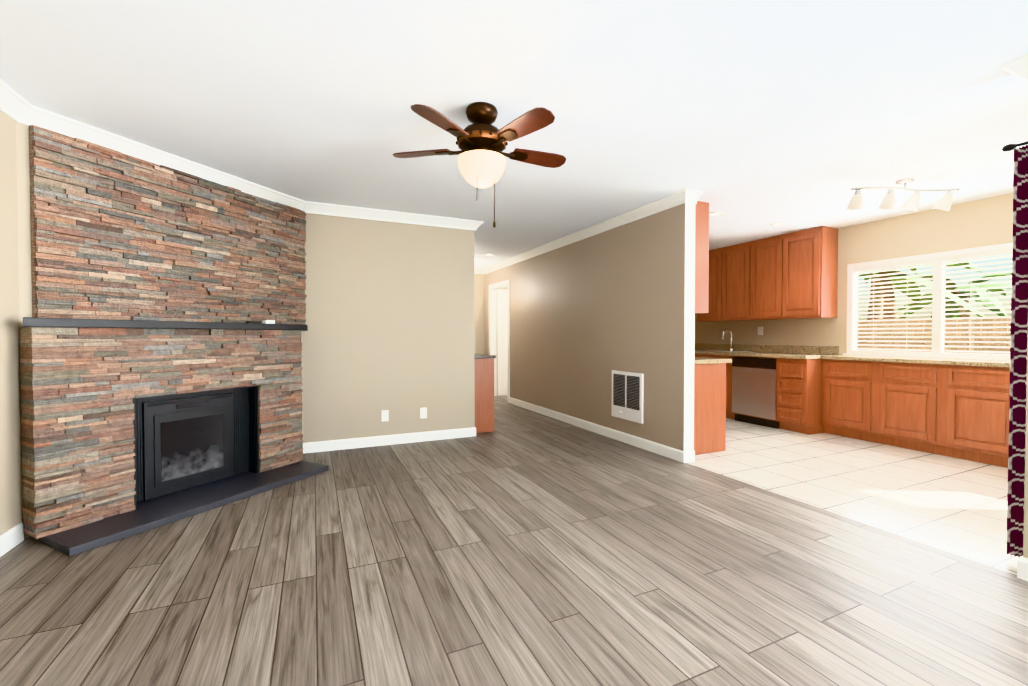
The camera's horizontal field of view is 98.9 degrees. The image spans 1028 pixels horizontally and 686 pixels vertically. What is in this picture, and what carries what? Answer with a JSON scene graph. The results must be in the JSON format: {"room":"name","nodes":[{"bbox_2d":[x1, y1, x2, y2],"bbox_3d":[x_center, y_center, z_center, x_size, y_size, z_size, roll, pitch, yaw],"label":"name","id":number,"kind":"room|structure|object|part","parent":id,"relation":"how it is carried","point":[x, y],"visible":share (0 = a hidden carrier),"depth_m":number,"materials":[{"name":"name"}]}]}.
{"room":"living room","nodes":[
{"label":"living room","id":0,"kind":"room"},
{"bbox_2d":[0,395,1027,685],"bbox_3d":[0.922,1.130,3.157,7.470,0.060,11.460,0,1,-24],"label":"floor","id":1,"kind":"structure","parent":0,"point":[520,547],"depth_m":2.01,"materials":[{"name":"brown wood"}]},
{"bbox_2d":[19,125,328,555],"bbox_3d":[-2.126,-0.077,3.247,0.648,2.345,2.049,0,1,22],"label":"fireplace","id":2,"kind":"object","parent":1,"relation":"on","point":[160,351],"visible":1,"depth_m":2.94,"materials":[{"name":"stone"}]},
{"bbox_2d":[475,357,494,432],"bbox_3d":[-0.644,0.614,5.847,0.274,0.878,1.370,0,1,-24],"label":"base cabinet","id":3,"kind":"object","parent":1,"relation":"on","point":[484,392],"depth_m":5.23,"materials":[{"name":"brown wood"}]},
{"bbox_2d":[475,353,494,356],"bbox_3d":[-0.637,0.155,5.843,0.298,0.037,1.388,0,1,-24],"label":"countertop","id":4,"kind":"structure","parent":3,"relation":"on","point":[476,354],"depth_m":5.24,"materials":[{"name":"grey stone"}]},
{"bbox_2d":[0,111,1027,558],"bbox_3d":[0.904,-0.120,3.127,7.490,2.440,11.460,0,1,-24],"label":"wall","id":5,"kind":"structure","parent":0,"point":[396,319],"depth_m":4.55,"materials":[{"name":"beige paint"}]},
{"bbox_2d":[0,523,23,556],"bbox_3d":[-1.414,1.110,-0.491,0.014,0.102,6.520,0,1,-24],"label":"baseboard","id":6,"kind":"structure","parent":5,"relation":"attached to","point":[11,538],"depth_m":2.38,"materials":[{"name":"white wood"}]},
{"bbox_2d":[381,410,388,421],"bbox_3d":[-1.356,0.765,4.626,0.072,0.116,0.010,0,1,-24],"label":"electrical outlet","id":7,"kind":"object","parent":5,"relation":"attached to","point":[384,415],"visible":1,"depth_m":4.62,"materials":[{"name":"white plastic"}]},
{"bbox_2d":[303,427,475,453],"bbox_3d":[-1.270,1.023,4.665,1.748,0.102,0.014,0,1,-24],"label":"baseboard","id":8,"kind":"structure","parent":5,"relation":"attached to","point":[332,445],"depth_m":4.63,"materials":[{"name":"white wood"}]},
{"bbox_2d":[420,407,426,418],"bbox_3d":[-0.985,0.762,4.795,0.072,0.116,0.010,0,1,-24],"label":"electrical outlet","id":9,"kind":"object","parent":5,"relation":"attached to","point":[423,412],"visible":1,"depth_m":4.79,"materials":[{"name":"white plastic"}]},
{"bbox_2d":[0,53,1027,273],"bbox_3d":[-0.261,-1.284,2.566,4.680,0.092,11.200,0,1,-24],"label":"crown molding","id":10,"kind":"structure","parent":5,"relation":"attached to","point":[15,106],"depth_m":3.80,"materials":[{"name":"white"}]},
{"bbox_2d":[697,249,717,320],"bbox_3d":[3.092,-0.863,6.653,0.330,1.068,0.535,0,1,-24],"label":"upper cabinet","id":11,"kind":"object","parent":5,"relation":"attached to","point":[713,253],"depth_m":6.56,"materials":[{"name":"brown wood"}]},
{"bbox_2d":[714,243,741,320],"bbox_3d":[3.268,-0.856,6.267,0.330,1.068,0.595,0,1,-24],"label":"upper cabinet","id":12,"kind":"object","parent":5,"relation":"attached to","point":[728,307],"depth_m":6.29,"materials":[{"name":"brown wood"}]},
{"bbox_2d":[742,236,773,320],"bbox_3d":[3.457,-0.849,5.853,0.330,1.068,0.595,0,1,-24],"label":"upper cabinet","id":13,"kind":"object","parent":5,"relation":"attached to","point":[757,255],"depth_m":5.89,"materials":[{"name":"brown wood"}]},
{"bbox_2d":[758,327,762,334],"bbox_3d":[3.478,-0.172,6.212,0.006,0.120,0.080,0,1,-24],"label":"electrical outlet","id":14,"kind":"object","parent":5,"relation":"attached to","point":[760,330],"visible":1,"depth_m":6.21,"materials":[{"name":"white plastic"}]},
{"bbox_2d":[694,345,837,352],"bbox_3d":[3.422,0.074,6.316,0.022,0.104,2.268,0,1,-24],"label":"backsplash","id":15,"kind":"structure","parent":5,"relation":"attached to","point":[737,348],"depth_m":6.02,"materials":[{"name":"beige stone"}]},
{"bbox_2d":[774,226,837,319],"bbox_3d":[3.633,-0.843,5.466,0.330,1.068,0.535,0,1,-24],"label":"upper cabinet","id":16,"kind":"object","parent":5,"relation":"attached to","point":[805,261],"depth_m":5.31,"materials":[{"name":"brown wood"}]},
{"bbox_2d":[843,243,1012,360],"bbox_3d":[4.535,-0.370,3.981,0.130,1.068,2.770,0,1,-24],"label":"kitchen window","id":17,"kind":"structure","parent":5,"relation":"in","point":[937,261],"depth_m":4.49,"materials":[{"name":"white plastic"}]},
{"bbox_2d":[1002,141,1027,557],"bbox_3d":[2.532,0.033,2.223,0.100,2.104,0.140,0,1,-24],"label":"curtain","id":18,"kind":"object","parent":5,"relation":"hanging from","point":[1017,409],"visible":0.81,"depth_m":2.22,"materials":[{"name":"fabric"}]},
{"bbox_3d":[2.529,-0.999,2.205,0.093,0.038,0.140,0,1,-24],"label":"curtain rod","id":19,"kind":"part","parent":18,"relation":"part of","materials":[{"name":"black metal"}]},
{"bbox_2d":[1017,556,1027,580],"bbox_3d":[3.246,1.097,0.282,0.044,0.102,4.004,0,1,-24],"label":"baseboard","id":20,"kind":"structure","parent":5,"relation":"attached to","point":[1022,563],"depth_m":2.08,"materials":[{"name":"white wood"}]},
{"bbox_2d":[0,0,1027,268],"bbox_3d":[0.922,-1.370,3.115,7.470,0.060,11.460,0,1,-24],"label":"ceiling","id":21,"kind":"structure","parent":0,"point":[752,120],"depth_m":2.36,"materials":[{"name":"white paint"}]},
{"bbox_2d":[393,102,565,227],"bbox_3d":[-0.144,-0.989,2.527,0.999,0.678,1.034,0,1,-24],"label":"ceiling fan","id":22,"kind":"object","parent":21,"relation":"hanging from","point":[481,143],"visible":1,"depth_m":2.42,"materials":[{"name":"brown wood"}]},
{"bbox_2d":[709,212,723,216],"bbox_3d":[2.128,-1.360,4.653,0.170,0.010,0.170,0,1,-24],"label":"recessed light","id":23,"kind":"object","parent":21,"relation":"in","point":[712,214],"visible":0.94,"depth_m":4.64,"materials":[{"name":"white plastic"}]},
{"bbox_2d":[846,178,959,210],"bbox_3d":[3.233,-1.226,3.682,0.904,0.245,0.196,0,1,-5],"label":"track light bar","id":24,"kind":"object","parent":21,"relation":"attached to","point":[944,202],"visible":1,"depth_m":3.65,"materials":[{"name":"silver metal"}]},
{"bbox_2d":[485,203,694,450],"bbox_3d":[0.515,-0.174,6.379,0.122,2.440,5.220,0,1,-24],"label":"wall","id":25,"kind":"structure","parent":0,"point":[588,315],"depth_m":4.96,"materials":[{"name":"beige paint"}]},
{"bbox_2d":[489,279,509,402],"bbox_3d":[-0.222,-0.036,7.979,0.136,2.110,0.960,0,1,-24],"label":"door frame","id":26,"kind":"structure","parent":25,"relation":"attached to","point":[493,288],"depth_m":8.32,"materials":[{"name":"white wood"}]},
{"bbox_2d":[497,289,506,395],"bbox_3d":[0.064,-0.009,8.495,0.800,2.022,0.103,0,1,-24],"label":"door leaf","id":27,"kind":"structure","parent":25,"relation":"in","point":[501,342],"depth_m":8.38,"materials":[{"name":"white wood"}]},
{"bbox_2d":[509,397,691,462],"bbox_3d":[0.747,1.005,5.765,0.044,0.102,3.904,0,1,-24],"label":"baseboard","id":28,"kind":"structure","parent":25,"relation":"attached to","point":[675,454],"depth_m":4.90,"materials":[{"name":"white wood"}]},
{"bbox_2d":[611,370,643,423],"bbox_3d":[1.208,0.564,4.706,0.056,0.510,0.500,0,1,-24],"label":"air vent","id":29,"kind":"object","parent":25,"relation":"in","point":[627,395],"visible":0.98,"depth_m":4.66,"materials":[{"name":"white plastic"}]},
{"bbox_2d":[695,201,709,316],"bbox_3d":[1.258,-0.840,5.270,0.318,1.068,2.348,0,1,-24],"label":"upper cabinet","id":30,"kind":"object","parent":25,"relation":"attached to","point":[702,252],"depth_m":4.23,"materials":[{"name":"brown wood"}]},
{"bbox_2d":[687,418,1018,574],"bbox_3d":[3.047,1.114,4.125,2.800,0.060,6.220,0,1,-24],"label":"floor","id":31,"kind":"structure","parent":0,"point":[957,506],"depth_m":3.45,"materials":[{"name":"beige tile"}]},
{"bbox_2d":[694,353,709,356],"bbox_3d":[3.024,0.603,6.506,0.596,0.878,0.928,0,1,-24],"label":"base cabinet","id":32,"kind":"object","parent":31,"relation":"on","point":[695,354],"depth_m":6.42,"materials":[{"name":"brown wood"}]},
{"bbox_2d":[694,365,729,454],"bbox_3d":[1.372,0.622,5.347,0.568,0.878,2.348,0,1,-24],"label":"base cabinet","id":33,"kind":"object","parent":31,"relation":"on","point":[711,382],"depth_m":4.31,"materials":[{"name":"brown wood"}]},
{"bbox_2d":[694,357,733,364],"bbox_3d":[1.400,0.162,5.332,0.613,0.040,2.383,0,1,-24],"label":"countertop","id":34,"kind":"structure","parent":33,"relation":"on","point":[697,360],"depth_m":4.32,"materials":[{"name":"beige stone"}]},
{"bbox_2d":[730,357,773,427],"bbox_3d":[3.334,0.614,5.826,0.596,0.878,0.693,0,1,-24],"label":"dishwasher","id":35,"kind":"object","parent":31,"relation":"on","point":[751,378],"depth_m":5.68,"materials":[{"name":"silver metal"}]},
{"bbox_2d":[774,357,821,433],"bbox_3d":[3.550,0.622,5.351,0.596,0.878,0.350,0,1,-24],"label":"base cabinet","id":36,"kind":"object","parent":31,"relation":"on","point":[797,384],"depth_m":5.19,"materials":[{"name":"brown wood"}]},
{"bbox_2d":[822,361,873,440],"bbox_3d":[3.864,0.628,4.996,0.320,0.878,0.553,0,1,-24],"label":"base cabinet","id":37,"kind":"object","parent":31,"relation":"on","point":[847,386],"depth_m":4.92,"materials":[{"name":"brown wood"}]},
{"bbox_2d":[870,361,937,453],"bbox_3d":[4.091,0.637,4.496,0.320,0.878,0.545,0,1,-24],"label":"base cabinet","id":38,"kind":"object","parent":31,"relation":"on","point":[905,415],"depth_m":4.44,"materials":[{"name":"brown wood"}]},
{"bbox_2d":[938,365,1009,467],"bbox_3d":[4.317,0.645,4.001,0.320,0.878,0.545,0,1,-24],"label":"base cabinet","id":39,"kind":"object","parent":31,"relation":"on","point":[957,408],"depth_m":3.98,"materials":[{"name":"brown wood"}]},
{"bbox_2d":[694,349,1009,368],"bbox_3d":[3.748,0.170,4.883,0.618,0.040,5.148,0,1,-24],"label":"countertop","id":40,"kind":"structure","parent":39,"relation":"on","point":[713,352],"depth_m":4.92,"materials":[{"name":"beige stone"}]},
{"label":"outside","id":41,"kind":"structure","parent":0,"visible":0},
{"bbox_3d":[27.958,1.274,18.107,54.130,0.050,70.000,0,1,-24],"label":"ground","id":42,"kind":"structure","parent":41,"visible":0},
{"bbox_2d":[864,259,966,319],"bbox_3d":[16.046,-2.204,19.828,5.808,6.916,5.889,0,1,-24],"label":"palm tree","id":43,"kind":"object","parent":42,"relation":"on","point":[875,298],"depth_m":19.77,"materials":[{"name":"green plant"}]},
{"bbox_2d":[858,260,985,318],"bbox_3d":[9.865,-0.558,11.667,3.588,3.913,3.636,0,1,-24],"label":"palm tree","id":44,"kind":"object","parent":42,"relation":"on","point":[909,291],"depth_m":11.69,"materials":[{"name":"green plant"}]},
{"bbox_2d":[857,318,1010,353],"bbox_3d":[7.505,0.483,7.751,0.070,1.880,36.140,0,1,-24],"label":"fence","id":45,"kind":"object","parent":42,"relation":"on","point":[945,334],"depth_m":7.75,"materials":[{"name":"brown wood"}]},
{"bbox_2d":[893,272,1011,319],"bbox_3d":[13.766,-0.411,13.858,4.167,3.552,4.006,0,1,-24],"label":"palm tree","id":46,"kind":"object","parent":42,"relation":"on","point":[969,296],"depth_m":13.30,"materials":[{"name":"green plant"}]}
]}

